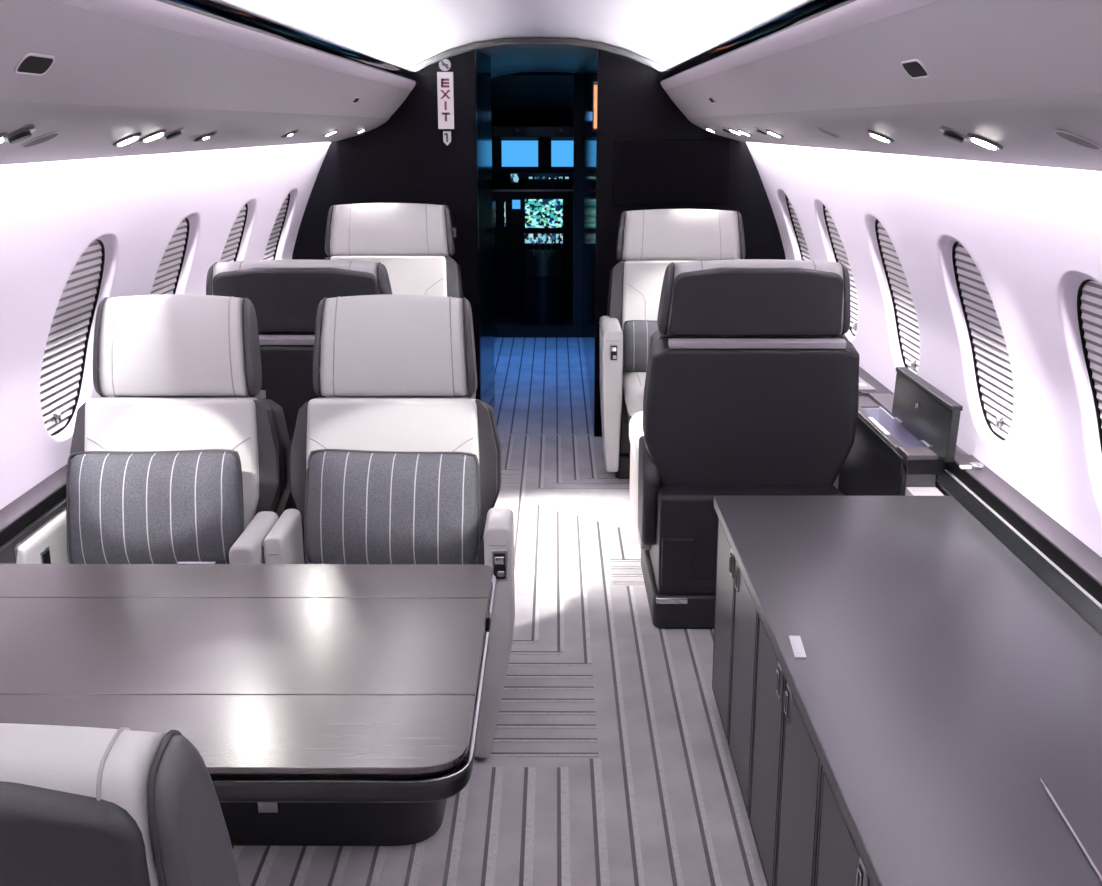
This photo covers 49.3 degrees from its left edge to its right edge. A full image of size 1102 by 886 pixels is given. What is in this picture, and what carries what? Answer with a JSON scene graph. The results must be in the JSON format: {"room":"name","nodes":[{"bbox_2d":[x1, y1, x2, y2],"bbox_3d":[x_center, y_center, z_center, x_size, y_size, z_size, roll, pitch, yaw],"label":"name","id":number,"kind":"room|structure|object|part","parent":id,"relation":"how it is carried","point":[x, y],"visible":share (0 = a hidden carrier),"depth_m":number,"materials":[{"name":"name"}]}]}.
{"room":"aircraft cabin","nodes":[
{"label":"aircraft cabin","id":0,"kind":"room"},
{"bbox_2d":[0,142,330,509],"bbox_3d":[-1.103,0.263,1.806,0.286,1.430,7.750,0,15,0],"label":"wall","id":1,"kind":"structure","parent":0,"point":[51,212],"depth_m":2.91,"materials":[{"name":"white plastic"}]},
{"bbox_2d":[0,464,67,563],"bbox_3d":[-1.187,0.638,1.892,0.066,0.560,7.725,0,15,0],"label":"ledge","id":2,"kind":"object","parent":1,"relation":"attached to","point":[36,506],"depth_m":2.69,"materials":[{"name":"grey plastic"}]},
{"bbox_2d":[40,239,104,435],"bbox_3d":[-1.205,-0.259,2.968,0.192,0.506,0.372,0,15,0],"label":"window","id":3,"kind":"structure","parent":1,"relation":"in","point":[63,364],"depth_m":3.01,"materials":[{"name":"black"}]},
{"bbox_2d":[150,218,189,294],"bbox_3d":[-1.203,-0.444,3.670,0.192,0.506,0.372,0,15,0],"label":"window","id":4,"kind":"structure","parent":1,"relation":"in","point":[166,280],"depth_m":3.70,"materials":[{"name":"black"}]},
{"bbox_2d":[0,0,417,164],"bbox_3d":[-0.787,-0.507,1.601,0.375,0.297,7.750,0,15,0],"label":"panel","id":5,"kind":"object","parent":1,"relation":"attached to","point":[120,69],"visible":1,"depth_m":2.22,"materials":[{"name":"grey plastic"}]},
{"bbox_2d":[0,132,7,142],"bbox_3d":[-0.822,-0.442,1.748,0.058,0.032,0.059,2,15,7],"label":"light","id":6,"kind":"object","parent":5,"relation":"attached to","point":[3,135],"visible":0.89,"depth_m":1.75,"materials":[{"name":"grey plastic"}]},
{"bbox_2d":[3,125,35,143],"bbox_3d":[-0.797,-0.462,1.794,0.051,0.029,0.052,-2,15,-7],"label":"air nozzle","id":7,"kind":"object","parent":5,"relation":"attached to","point":[24,133],"visible":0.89,"depth_m":1.78,"materials":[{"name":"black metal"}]},
{"bbox_2d":[14,53,54,75],"bbox_3d":[-0.689,-0.505,1.598,0.026,0.028,0.100,0,15,0],"label":"speaker cover","id":8,"kind":"object","parent":5,"relation":"attached to","point":[34,64],"visible":1,"depth_m":1.59,"materials":[{"name":"black plastic"}]},
{"bbox_2d":[21,132,59,147],"bbox_3d":[-0.820,-0.488,1.927,0.060,0.030,0.061,10,18,33],"label":"speaker grille","id":9,"kind":"object","parent":5,"relation":"attached to","point":[46,137],"visible":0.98,"depth_m":1.92,"materials":[{"name":"grey plastic"}]},
{"bbox_2d":[112,133,141,145],"bbox_3d":[-0.828,-0.595,2.338,0.058,0.032,0.059,2,15,7],"label":"light","id":10,"kind":"object","parent":5,"relation":"attached to","point":[133,137],"visible":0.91,"depth_m":2.32,"materials":[{"name":"grey"}]},
{"bbox_2d":[139,129,166,141],"bbox_3d":[-0.812,-0.629,2.443,0.058,0.032,0.059,2,15,7],"label":"light","id":11,"kind":"object","parent":5,"relation":"attached to","point":[157,134],"visible":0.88,"depth_m":2.43,"materials":[{"name":"grey"}]},
{"bbox_2d":[161,127,184,139],"bbox_3d":[-0.801,-0.656,2.539,0.051,0.029,0.052,-2,15,-7],"label":"air nozzle","id":12,"kind":"object","parent":5,"relation":"attached to","point":[177,132],"visible":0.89,"depth_m":2.53,"materials":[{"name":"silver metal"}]},
{"bbox_3d":[-0.853,-0.415,1.626,0.243,0.107,7.750,0,15,0],"label":"service panel","id":13,"kind":"part","parent":5,"relation":"part of","materials":[{"name":"grey plastic"}]},
{"bbox_2d":[193,131,216,141],"bbox_3d":[-0.823,-0.731,2.850,0.058,0.032,0.059,2,15,7],"label":"light","id":14,"kind":"object","parent":5,"relation":"attached to","point":[208,135],"visible":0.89,"depth_m":2.84,"materials":[{"name":"grey plastic"}]},
{"bbox_2d":[281,129,298,137],"bbox_3d":[-0.818,-0.970,3.749,0.058,0.032,0.059,2,15,7],"label":"light","id":15,"kind":"object","parent":5,"relation":"attached to","point":[294,131],"visible":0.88,"depth_m":3.73,"materials":[{"name":"grey plastic"}]},
{"bbox_2d":[323,129,337,135],"bbox_3d":[-0.817,-1.150,4.436,0.058,0.032,0.059,2,15,7],"label":"light","id":16,"kind":"object","parent":5,"relation":"attached to","point":[333,131],"visible":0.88,"depth_m":4.42,"materials":[{"name":"grey plastic"}]},
{"bbox_2d":[351,97,359,102],"bbox_3d":[-0.674,-1.183,4.138,0.020,0.022,0.104,0,15,0],"label":"speaker cover","id":17,"kind":"object","parent":5,"relation":"attached to","point":[356,99],"visible":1,"depth_m":4.13,"materials":[{"name":"black plastic"}]},
{"bbox_2d":[220,203,247,262],"bbox_3d":[-1.200,-0.631,4.376,0.192,0.506,0.372,0,15,0],"label":"window","id":18,"kind":"structure","parent":1,"relation":"in","point":[230,252],"depth_m":4.42,"materials":[{"name":"black"}]},
{"bbox_2d":[263,193,289,259],"bbox_3d":[-1.198,-0.816,5.079,0.192,0.506,0.372,0,15,0],"label":"window","id":19,"kind":"structure","parent":1,"relation":"in","point":[271,249],"depth_m":5.15,"materials":[{"name":"black"}]},
{"bbox_2d":[476,50,496,407],"bbox_3d":[-0.423,-1.271,6.885,0.257,1.800,2.740,0,15,0],"label":"wall","id":20,"kind":"structure","parent":0,"point":[486,204],"depth_m":5.85,"materials":[{"name":"black"}]},
{"bbox_2d":[232,337,766,885],"bbox_3d":[-0.065,0.616,3.343,2.200,0.042,10.550,0,15,0],"label":"floor","id":21,"kind":"structure","parent":0,"point":[609,763],"depth_m":2.95,"materials":[{"name":"wood"}]},
{"bbox_2d":[0,723,239,885],"bbox_3d":[-0.434,0.643,1.129,0.516,1.029,0.718,0,15,0],"label":"seat","id":22,"kind":"object","parent":21,"relation":"on","point":[80,806],"visible":1,"depth_m":0.79,"materials":[{"name":"white leather"}]},
{"bbox_2d":[14,294,290,563],"bbox_3d":[-0.925,0.179,2.904,0.556,1.029,0.718,0,15,0],"label":"seat","id":23,"kind":"object","parent":21,"relation":"on","point":[181,371],"visible":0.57,"depth_m":2.92,"materials":[{"name":"white leather"}]},
{"bbox_3d":[-1.171,0.424,2.803,0.061,0.488,0.285,0,15,0],"label":"armrest","id":24,"kind":"part","parent":23,"relation":"part of","materials":[{"name":"leather"}]},
{"bbox_3d":[-1.145,0.276,2.712,0.013,0.075,0.045,0,15,0],"label":"control panel","id":25,"kind":"part","parent":23,"relation":"part of","materials":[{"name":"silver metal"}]},
{"bbox_2d":[66,449,243,563],"bbox_3d":[-0.918,0.155,2.784,0.412,0.276,0.161,0,15,-1],"label":"throw pillow","id":26,"kind":"object","parent":23,"relation":"on","point":[123,507],"visible":0.91,"depth_m":2.73,"materials":[{"name":"fabric"}]},
{"bbox_3d":[-0.676,0.427,2.797,0.057,0.485,0.255,0,15,0],"label":"armrest","id":27,"kind":"part","parent":23,"relation":"part of","materials":[{"name":"leather"}]},
{"bbox_2d":[0,562,495,845],"bbox_3d":[-0.603,0.595,2.166,0.991,0.604,1.000,0,15,0],"label":"dining table","id":28,"kind":"object","parent":21,"relation":"on","point":[320,704],"visible":0.9,"depth_m":1.94,"materials":[{"name":"grey wood"}]},
{"bbox_3d":[-0.603,0.355,1.986,0.991,0.003,0.773,0,15,0],"label":"chrome trim","id":29,"kind":"part","parent":28,"relation":"part of","materials":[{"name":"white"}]},
{"bbox_3d":[-0.604,0.375,1.992,0.989,0.038,0.768,0,15,0],"label":"table frame","id":30,"kind":"part","parent":28,"relation":"part of","materials":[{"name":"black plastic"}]},
{"bbox_2d":[206,259,391,560],"bbox_3d":[-0.724,-0.081,3.840,0.647,1.054,0.778,0,15,0],"label":"seat","id":31,"kind":"object","parent":21,"relation":"on","point":[286,296],"visible":0.19,"depth_m":3.48,"materials":[{"name":"black leather"}]},
{"bbox_2d":[263,294,514,757],"bbox_3d":[-0.365,0.180,2.902,0.561,1.029,0.718,0,15,0],"label":"seat","id":32,"kind":"object","parent":21,"relation":"on","point":[393,372],"visible":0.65,"depth_m":2.92,"materials":[{"name":"white leather"}]},
{"bbox_3d":[-0.621,0.417,2.838,0.047,0.485,0.210,0,15,0],"label":"armrest","id":33,"kind":"part","parent":32,"relation":"part of","materials":[{"name":"leather"}]},
{"bbox_2d":[304,449,479,563],"bbox_3d":[-0.368,0.156,2.781,0.408,0.276,0.160,1,15,2],"label":"throw pillow","id":34,"kind":"object","parent":32,"relation":"on","point":[362,506],"visible":0.9,"depth_m":2.73,"materials":[{"name":"fabric"}]},
{"bbox_3d":[-0.133,0.440,2.780,0.094,0.566,0.150,0,15,0],"label":"armrest","id":35,"kind":"part","parent":32,"relation":"part of","materials":[{"name":"leather"}]},
{"bbox_3d":[-0.114,0.270,2.661,0.034,0.073,0.014,0,15,0],"label":"control panel","id":36,"kind":"part","parent":32,"relation":"part of","materials":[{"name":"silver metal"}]},
{"bbox_2d":[324,203,462,297],"bbox_3d":[-0.672,-0.428,5.039,0.656,1.113,0.778,0,15,0],"label":"seat","id":37,"kind":"object","parent":21,"relation":"on","point":[414,242],"visible":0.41,"depth_m":5.09,"materials":[{"name":"white leather"}]},
{"bbox_2d":[525,244,560,324],"bbox_3d":[-0.056,-1.172,8.823,0.260,0.560,0.560,0,15,0],"label":"pedestal","id":38,"kind":"object","parent":21,"relation":"on","point":[542,267],"visible":0.99,"depth_m":8.59,"materials":[{"name":"black"}]},
{"bbox_2d":[599,209,744,478],"bbox_3d":[0.535,-0.415,5.038,0.657,1.088,0.778,0,15,0],"label":"seat","id":39,"kind":"object","parent":21,"relation":"on","point":[648,241],"visible":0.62,"depth_m":5.08,"materials":[{"name":"white leather"}]},
{"bbox_3d":[0.249,-0.215,5.062,0.081,0.590,0.400,0,15,0],"label":"armrest","id":40,"kind":"part","parent":39,"relation":"part of","materials":[{"name":"leather"}]},
{"bbox_3d":[0.252,-0.364,4.819,0.034,0.073,0.014,0,15,0],"label":"control panel","id":41,"kind":"part","parent":39,"relation":"part of","materials":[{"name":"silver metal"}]},
{"bbox_2d":[622,371,645,416],"bbox_3d":[0.553,-0.211,4.959,0.500,0.135,0.520,0,15,0],"label":"seat cushion","id":42,"kind":"object","parent":39,"relation":"on","point":[633,383],"depth_m":4.80,"materials":[{"name":"leather"}]},
{"bbox_2d":[623,320,657,371],"bbox_3d":[0.501,-0.405,5.018,0.407,0.213,0.143,0,15,-1],"label":"throw pillow","id":43,"kind":"object","parent":39,"relation":"on","point":[637,334],"visible":0.26,"depth_m":4.98,"materials":[{"name":"fabric"}]},
{"bbox_2d":[712,518,758,818],"bbox_3d":[0.687,0.487,2.740,0.563,0.519,0.613,0,15,0],"label":"base cabinet","id":44,"kind":"object","parent":21,"relation":"on","point":[736,621],"visible":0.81,"depth_m":2.67,"materials":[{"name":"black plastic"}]},
{"bbox_3d":[0.422,0.441,2.888,0.017,0.477,0.300,0,15,0],"label":"door","id":45,"kind":"part","parent":44,"relation":"part of","materials":[{"name":"grey wood"}]},
{"bbox_3d":[0.414,0.273,2.728,0.008,0.062,0.032,0,15,0],"label":"handle","id":46,"kind":"part","parent":44,"relation":"part of","materials":[{"name":"silver metal"}]},
{"bbox_3d":[0.413,0.295,2.647,0.008,0.062,0.032,0,15,0],"label":"handle","id":47,"kind":"part","parent":44,"relation":"part of","materials":[{"name":"silver metal"}]},
{"bbox_3d":[0.421,0.519,2.591,0.017,0.477,0.300,0,15,0],"label":"door","id":48,"kind":"part","parent":44,"relation":"part of","materials":[{"name":"grey wood"}]},
{"bbox_2d":[714,495,1101,885],"bbox_3d":[0.698,0.378,2.101,0.592,0.028,1.835,0,15,0],"label":"countertop","id":49,"kind":"structure","parent":44,"relation":"on","point":[938,683],"depth_m":1.98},
{"bbox_2d":[789,635,806,657],"bbox_3d":[0.434,0.358,2.115,0.020,0.002,0.090,1,15,4],"label":"label tag","id":50,"kind":"object","parent":49,"relation":"on","point":[796,643],"visible":1,"depth_m":2.11,"materials":[{"name":"white plastic"}]},
{"bbox_2d":[1040,778,1101,880],"bbox_3d":[0.678,0.502,1.565,0.004,0.003,0.245,1,15,4],"label":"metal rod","id":51,"kind":"object","parent":49,"relation":"on","point":[1046,788],"visible":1,"depth_m":1.55,"materials":[{"name":"grey metal"}]},
{"bbox_2d":[629,259,859,628],"bbox_3d":[0.585,-0.089,3.854,0.622,1.064,0.978,0,15,0],"label":"seat","id":52,"kind":"object","parent":21,"relation":"on","point":[751,388],"visible":0.91,"depth_m":3.47,"materials":[{"name":"black leather"}]},
{"bbox_3d":[0.305,0.167,4.077,0.038,0.215,0.600,0,15,0],"label":"panel","id":53,"kind":"part","parent":52,"relation":"part of","materials":[{"name":"grey leather"}]},
{"bbox_3d":[0.408,0.348,3.490,0.172,0.145,0.017,0,15,0],"label":"access panel","id":54,"kind":"part","parent":52,"relation":"part of","materials":[{"name":"black plastic"}]},
{"bbox_2d":[629,411,838,488],"bbox_3d":[0.586,0.034,4.020,0.612,0.140,0.720,0,15,0],"label":"seat cushion","id":55,"kind":"object","parent":52,"relation":"on","point":[635,425],"depth_m":4.07,"materials":[{"name":"leather"}]},
{"bbox_2d":[749,616,822,885],"bbox_3d":[0.685,0.640,2.160,0.563,0.519,0.583,0,15,0],"label":"base cabinet","id":56,"kind":"object","parent":21,"relation":"on","point":[787,769],"visible":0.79,"depth_m":2.14,"materials":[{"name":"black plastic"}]},
{"bbox_3d":[0.420,0.596,2.301,0.017,0.477,0.284,0,15,0],"label":"door","id":57,"kind":"part","parent":56,"relation":"part of","materials":[{"name":"grey wood"}]},
{"bbox_3d":[0.412,0.426,2.148,0.008,0.062,0.032,0,15,0],"label":"handle","id":58,"kind":"part","parent":56,"relation":"part of","materials":[{"name":"silver metal"}]},
{"bbox_3d":[0.411,0.448,2.067,0.008,0.062,0.032,0,15,0],"label":"handle","id":59,"kind":"part","parent":56,"relation":"part of","materials":[{"name":"silver metal"}]},
{"bbox_3d":[0.419,0.670,2.018,0.017,0.477,0.284,0,15,0],"label":"door","id":60,"kind":"part","parent":56,"relation":"part of","materials":[{"name":"grey wood"}]},
{"bbox_2d":[815,769,871,885],"bbox_3d":[0.683,0.792,1.585,0.563,0.519,0.603,0,15,0],"label":"base cabinet","id":61,"kind":"object","parent":21,"relation":"on","point":[839,862],"visible":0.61,"depth_m":1.74,"materials":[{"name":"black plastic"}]},
{"bbox_3d":[0.410,0.578,1.573,0.008,0.062,0.032,0,15,0],"label":"handle","id":62,"kind":"part","parent":61,"relation":"part of","materials":[{"name":"silver metal"}]},
{"bbox_2d":[233,0,797,68],"bbox_3d":[-0.069,-0.712,1.545,1.346,0.224,7.750,0,15,0],"label":"ceiling","id":63,"kind":"structure","parent":0,"point":[404,33],"depth_m":3.84,"materials":[{"name":"white plastic"}]},
{"bbox_2d":[491,72,573,324],"bbox_3d":[-0.044,-1.861,9.138,1.900,1.830,1.780,0,15,0],"label":"wall","id":64,"kind":"structure","parent":0,"point":[524,98],"depth_m":8.93,"materials":[{"name":"black plastic"}]},
{"bbox_2d":[502,141,537,166],"bbox_3d":[-0.248,-2.316,9.603,0.292,0.203,0.010,0,15,0],"label":"window","id":65,"kind":"structure","parent":64,"relation":"in","point":[514,153],"depth_m":9.60,"materials":[{"name":"blue glass"}]},
{"bbox_2d":[492,173,572,314],"bbox_3d":[-0.044,-1.538,9.226,1.600,1.061,0.375,0,15,0],"label":"panel","id":66,"kind":"object","parent":64,"relation":"attached to","point":[536,209],"visible":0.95,"depth_m":9.05,"materials":[{"name":"black"}]},
{"bbox_2d":[504,201,505,226],"bbox_3d":[-0.345,-1.719,9.014,0.014,0.186,0.018,0,15,0],"label":"light","id":67,"kind":"object","parent":66,"relation":"attached to","point":[504,201],"depth_m":9.00,"materials":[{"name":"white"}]},
{"bbox_3d":[-0.045,-1.884,8.951,1.000,0.014,0.020,0,15,0],"label":"glareshield rail","id":68,"kind":"part","parent":66,"relation":"part of","materials":[{"name":"grey plastic"}]},
{"bbox_2d":[492,126,573,136],"bbox_3d":[-0.093,-2.401,9.254,0.720,0.085,0.060,0,15,0],"label":"switch panel","id":69,"kind":"object","parent":64,"relation":"attached to","point":[497,131],"visible":0.83,"depth_m":9.25,"materials":[{"name":"black plastic"}]},
{"bbox_2d":[497,73,582,337],"bbox_3d":[-0.117,-1.623,8.219,1.060,1.800,0.120,0,15,0],"label":"door frame","id":70,"kind":"structure","parent":64,"relation":"in","point":[575,330],"depth_m":8.24,"materials":[{"name":"black plastic"}]},
{"bbox_2d":[551,141,573,166],"bbox_3d":[0.290,-2.316,9.601,0.575,0.203,0.010,0,15,0],"label":"window","id":71,"kind":"structure","parent":64,"relation":"in","point":[561,151],"depth_m":9.60,"materials":[{"name":"blue glass"}]},
{"bbox_2d":[477,37,596,77],"bbox_3d":[-0.052,-2.093,6.667,1.040,0.138,2.740,0,15,0],"label":"ceiling","id":72,"kind":"structure","parent":0,"point":[507,59],"depth_m":6.30,"materials":[{"name":"grey"}]},
{"bbox_2d":[292,49,785,436],"bbox_3d":[-0.056,-0.902,5.523,2.308,1.783,0.080,0,15,0],"label":"wall","id":73,"kind":"structure","parent":0,"point":[406,158],"depth_m":5.40,"materials":[{"name":"black laminate"}]},
{"bbox_2d":[439,59,450,70],"bbox_3d":[-0.467,-1.663,5.277,0.052,0.052,0.010,0,15,0],"label":"no smoking sign","id":74,"kind":"object","parent":73,"relation":"attached to","point":[445,64],"visible":1,"depth_m":5.27,"materials":[{"name":"white plastic"}]},
{"bbox_2d":[437,72,453,128],"bbox_3d":[-0.467,-1.516,5.313,0.070,0.243,0.014,0,15,0],"label":"exit sign","id":75,"kind":"object","parent":73,"relation":"attached to","point":[444,79],"visible":1,"depth_m":5.31,"materials":[{"name":"white plastic"}]},
{"bbox_2d":[443,131,450,145],"bbox_3d":[-0.464,-1.359,5.357,0.034,0.062,0.011,0,15,0],"label":"arrow sign","id":76,"kind":"object","parent":73,"relation":"attached to","point":[446,134],"visible":1,"depth_m":5.35,"materials":[{"name":"white plastic"}]},
{"bbox_2d":[410,38,665,71],"bbox_3d":[-0.057,-1.690,5.263,1.160,0.164,0.050,0,15,0],"label":"trim","id":77,"kind":"structure","parent":73,"relation":"attached to","point":[506,41],"depth_m":5.23,"materials":[{"name":"grey plastic"}]},
{"bbox_2d":[614,139,730,204],"bbox_3d":[0.543,-1.216,5.389,0.516,0.288,0.014,0,15,0],"label":"wall monitor","id":78,"kind":"object","parent":73,"relation":"attached to","point":[647,171],"visible":1,"depth_m":5.38,"materials":[{"name":"black"}]},
{"bbox_2d":[582,51,596,430],"bbox_3d":[0.309,-1.270,6.883,0.198,1.800,2.740,0,15,0],"label":"wall","id":79,"kind":"structure","parent":0,"point":[590,75],"depth_m":6.69,"materials":[{"name":"black"}]},
{"bbox_2d":[592,81,597,130],"bbox_3d":[0.196,-1.502,5.354,0.019,0.210,0.079,0,15,0],"label":"light strip","id":80,"kind":"object","parent":79,"relation":"attached to","point":[595,83],"visible":1,"depth_m":5.32,"materials":[{"name":"orange plastic"}]},
{"bbox_2d":[746,142,1101,556],"bbox_3d":[0.964,0.264,1.799,0.286,1.430,7.750,0,15,0],"label":"wall","id":81,"kind":"structure","parent":0,"point":[1033,234],"depth_m":2.71,"materials":[{"name":"white plastic"}]},
{"bbox_2d":[785,194,810,260],"bbox_3d":[1.082,-0.813,5.067,0.192,0.506,0.372,0,15,0],"label":"window","id":82,"kind":"structure","parent":81,"relation":"in","point":[804,253],"depth_m":5.15,"materials":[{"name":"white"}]},
{"bbox_2d":[823,204,857,336],"bbox_3d":[1.080,-0.624,4.351,0.192,0.506,0.372,0,15,0],"label":"window","id":83,"kind":"structure","parent":81,"relation":"in","point":[839,252],"depth_m":4.40,"materials":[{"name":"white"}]},
{"bbox_2d":[658,0,1101,171],"bbox_3d":[0.648,-0.506,1.597,0.375,0.297,7.750,0,15,0],"label":"panel","id":84,"kind":"object","parent":81,"relation":"attached to","point":[1011,74],"visible":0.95,"depth_m":1.90,"materials":[{"name":"grey plastic"}]},
{"bbox_2d":[708,97,715,102],"bbox_3d":[0.552,-1.176,4.114,0.020,0.022,0.104,0,15,0],"label":"speaker cover","id":85,"kind":"object","parent":84,"relation":"attached to","point":[711,99],"visible":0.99,"depth_m":4.11,"materials":[{"name":"black plastic"}]},
{"bbox_2d":[721,127,733,133],"bbox_3d":[0.676,-1.199,4.594,0.051,0.029,0.052,-2,15,-7],"label":"air nozzle","id":86,"kind":"object","parent":84,"relation":"attached to","point":[723,128],"visible":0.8,"depth_m":4.58,"materials":[{"name":"silver metal"}]},
{"bbox_2d":[728,128,742,134],"bbox_3d":[0.686,-1.159,4.449,0.058,0.032,0.059,2,15,7],"label":"light","id":87,"kind":"object","parent":84,"relation":"attached to","point":[730,129],"visible":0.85,"depth_m":4.43,"materials":[{"name":"grey"}]},
{"bbox_2d":[737,129,752,135],"bbox_3d":[0.692,-1.110,4.276,0.058,0.032,0.059,2,15,7],"label":"light","id":88,"kind":"object","parent":84,"relation":"attached to","point":[739,130],"visible":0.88,"depth_m":4.26,"materials":[{"name":"grey"}]},
{"bbox_2d":[755,127,768,134],"bbox_3d":[0.673,-0.995,3.821,0.051,0.029,0.052,-2,15,-7],"label":"air nozzle","id":89,"kind":"object","parent":84,"relation":"attached to","point":[759,130],"visible":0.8,"depth_m":3.81,"materials":[{"name":"silver metal"}]},
{"bbox_2d":[766,129,783,137],"bbox_3d":[0.690,-0.957,3.696,0.058,0.032,0.059,2,15,7],"label":"light","id":90,"kind":"object","parent":84,"relation":"attached to","point":[767,130],"visible":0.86,"depth_m":3.68,"materials":[{"name":"grey"}]},
{"bbox_2d":[816,127,839,137],"bbox_3d":[0.675,-0.756,2.921,0.060,0.030,0.061,10,18,33],"label":"speaker grille","id":91,"kind":"object","parent":84,"relation":"attached to","point":[817,128],"visible":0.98,"depth_m":2.91,"materials":[{"name":"grey plastic"}]},
{"bbox_2d":[867,129,893,142],"bbox_3d":[0.682,-0.636,2.477,0.058,0.032,0.059,2,15,7],"label":"light","id":92,"kind":"object","parent":84,"relation":"attached to","point":[874,134],"visible":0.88,"depth_m":2.46,"materials":[{"name":"grey"}]},
{"bbox_3d":[0.714,-0.414,1.621,0.243,0.107,7.750,0,15,0],"label":"service panel","id":93,"kind":"part","parent":84,"relation":"part of","materials":[{"name":"grey plastic"}]},
{"bbox_2d":[901,59,929,78],"bbox_3d":[0.547,-0.561,1.800,0.026,0.028,0.100,0,15,0],"label":"speaker cover","id":94,"kind":"object","parent":84,"relation":"attached to","point":[914,68],"visible":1,"depth_m":1.79,"materials":[{"name":"black plastic"}]},
{"bbox_2d":[939,126,969,142],"bbox_3d":[0.662,-0.506,1.964,0.051,0.029,0.052,-2,15,-7],"label":"air nozzle","id":95,"kind":"object","parent":84,"relation":"attached to","point":[949,133],"visible":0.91,"depth_m":1.95,"materials":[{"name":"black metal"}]},
{"bbox_2d":[967,133,1002,149],"bbox_3d":[0.688,-0.480,1.898,0.058,0.032,0.059,2,15,7],"label":"light","id":96,"kind":"object","parent":84,"relation":"attached to","point":[980,140],"visible":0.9,"depth_m":1.88,"materials":[{"name":"grey"}]},
{"bbox_2d":[1054,129,1101,150],"bbox_3d":[0.672,-0.388,1.529,0.060,0.030,0.061,10,18,33],"label":"speaker grille","id":97,"kind":"object","parent":84,"relation":"attached to","point":[1076,139],"visible":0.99,"depth_m":1.52,"materials":[{"name":"grey plastic"}]},
{"bbox_2d":[875,219,919,373],"bbox_3d":[1.077,-0.435,3.636,0.192,0.506,0.372,0,15,0],"label":"window","id":98,"kind":"structure","parent":81,"relation":"in","point":[903,305],"depth_m":3.70,"materials":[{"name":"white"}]},
{"bbox_2d":[859,366,1101,635],"bbox_3d":[1.030,0.640,1.885,0.100,0.560,7.725,0,15,0],"label":"ledge","id":99,"kind":"object","parent":81,"relation":"attached to","point":[1069,567],"visible":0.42,"depth_m":2.57,"materials":[{"name":"grey plastic"}]},
{"bbox_2d":[859,377,875,391],"bbox_3d":[0.978,-0.207,3.976,0.110,0.009,0.300,0,15,-2],"label":"folder","id":100,"kind":"object","parent":99,"relation":"on","point":[863,386],"visible":0.24,"depth_m":3.87,"materials":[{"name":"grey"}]},
{"bbox_2d":[838,367,968,495],"bbox_3d":[0.994,0.142,3.463,0.175,0.697,0.830,0,15,0],"label":"console","id":101,"kind":"object","parent":99,"relation":"attached to","point":[921,421],"visible":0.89,"depth_m":3.27,"materials":[{"name":"grey"}]},
{"bbox_3d":[0.919,0.227,3.527,0.015,0.500,0.740,0,15,0],"label":"panel","id":102,"kind":"part","parent":101,"relation":"part of","materials":[{"name":"black plastic"}]},
{"bbox_2d":[868,417,889,435],"bbox_3d":[0.923,-0.047,3.377,0.014,0.006,0.200,0,15,0],"label":"clip","id":103,"kind":"object","parent":101,"relation":"on","point":[883,430],"visible":1,"depth_m":3.36,"materials":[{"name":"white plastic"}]},
{"bbox_3d":[0.958,0.320,3.173,0.075,0.500,0.016,0,15,0],"label":"panel","id":104,"kind":"part","parent":101,"relation":"part of","materials":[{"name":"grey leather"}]},
{"bbox_2d":[905,487,943,495],"bbox_3d":[0.958,0.137,3.074,0.077,0.025,0.081,0,15,0],"label":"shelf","id":105,"kind":"object","parent":101,"relation":"attached to","point":[909,491],"depth_m":3.07,"materials":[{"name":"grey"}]},
{"bbox_3d":[1.008,-0.081,3.246,0.028,0.138,0.505,0,15,0],"label":"lid","id":106,"kind":"part","parent":101,"relation":"part of","materials":[{"name":"black paint"}]},
{"bbox_2d":[959,462,983,469],"bbox_3d":[1.041,0.057,2.970,0.057,0.012,0.034,0,15,0],"label":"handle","id":107,"kind":"object","parent":99,"relation":"attached to","point":[974,465],"visible":1,"depth_m":2.96,"materials":[{"name":"silver metal"}]},
{"bbox_2d":[952,242,1013,440],"bbox_3d":[1.075,-0.246,2.920,0.192,0.506,0.372,0,15,0],"label":"window","id":108,"kind":"structure","parent":81,"relation":"in","point":[992,367],"depth_m":2.97,"materials":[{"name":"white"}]},
{"bbox_2d":[1077,279,1101,452],"bbox_3d":[1.072,-0.057,2.205,0.192,0.506,0.372,0,15,0],"label":"window","id":109,"kind":"structure","parent":81,"relation":"in","point":[1089,295],"depth_m":2.30,"materials":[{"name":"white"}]}
]}

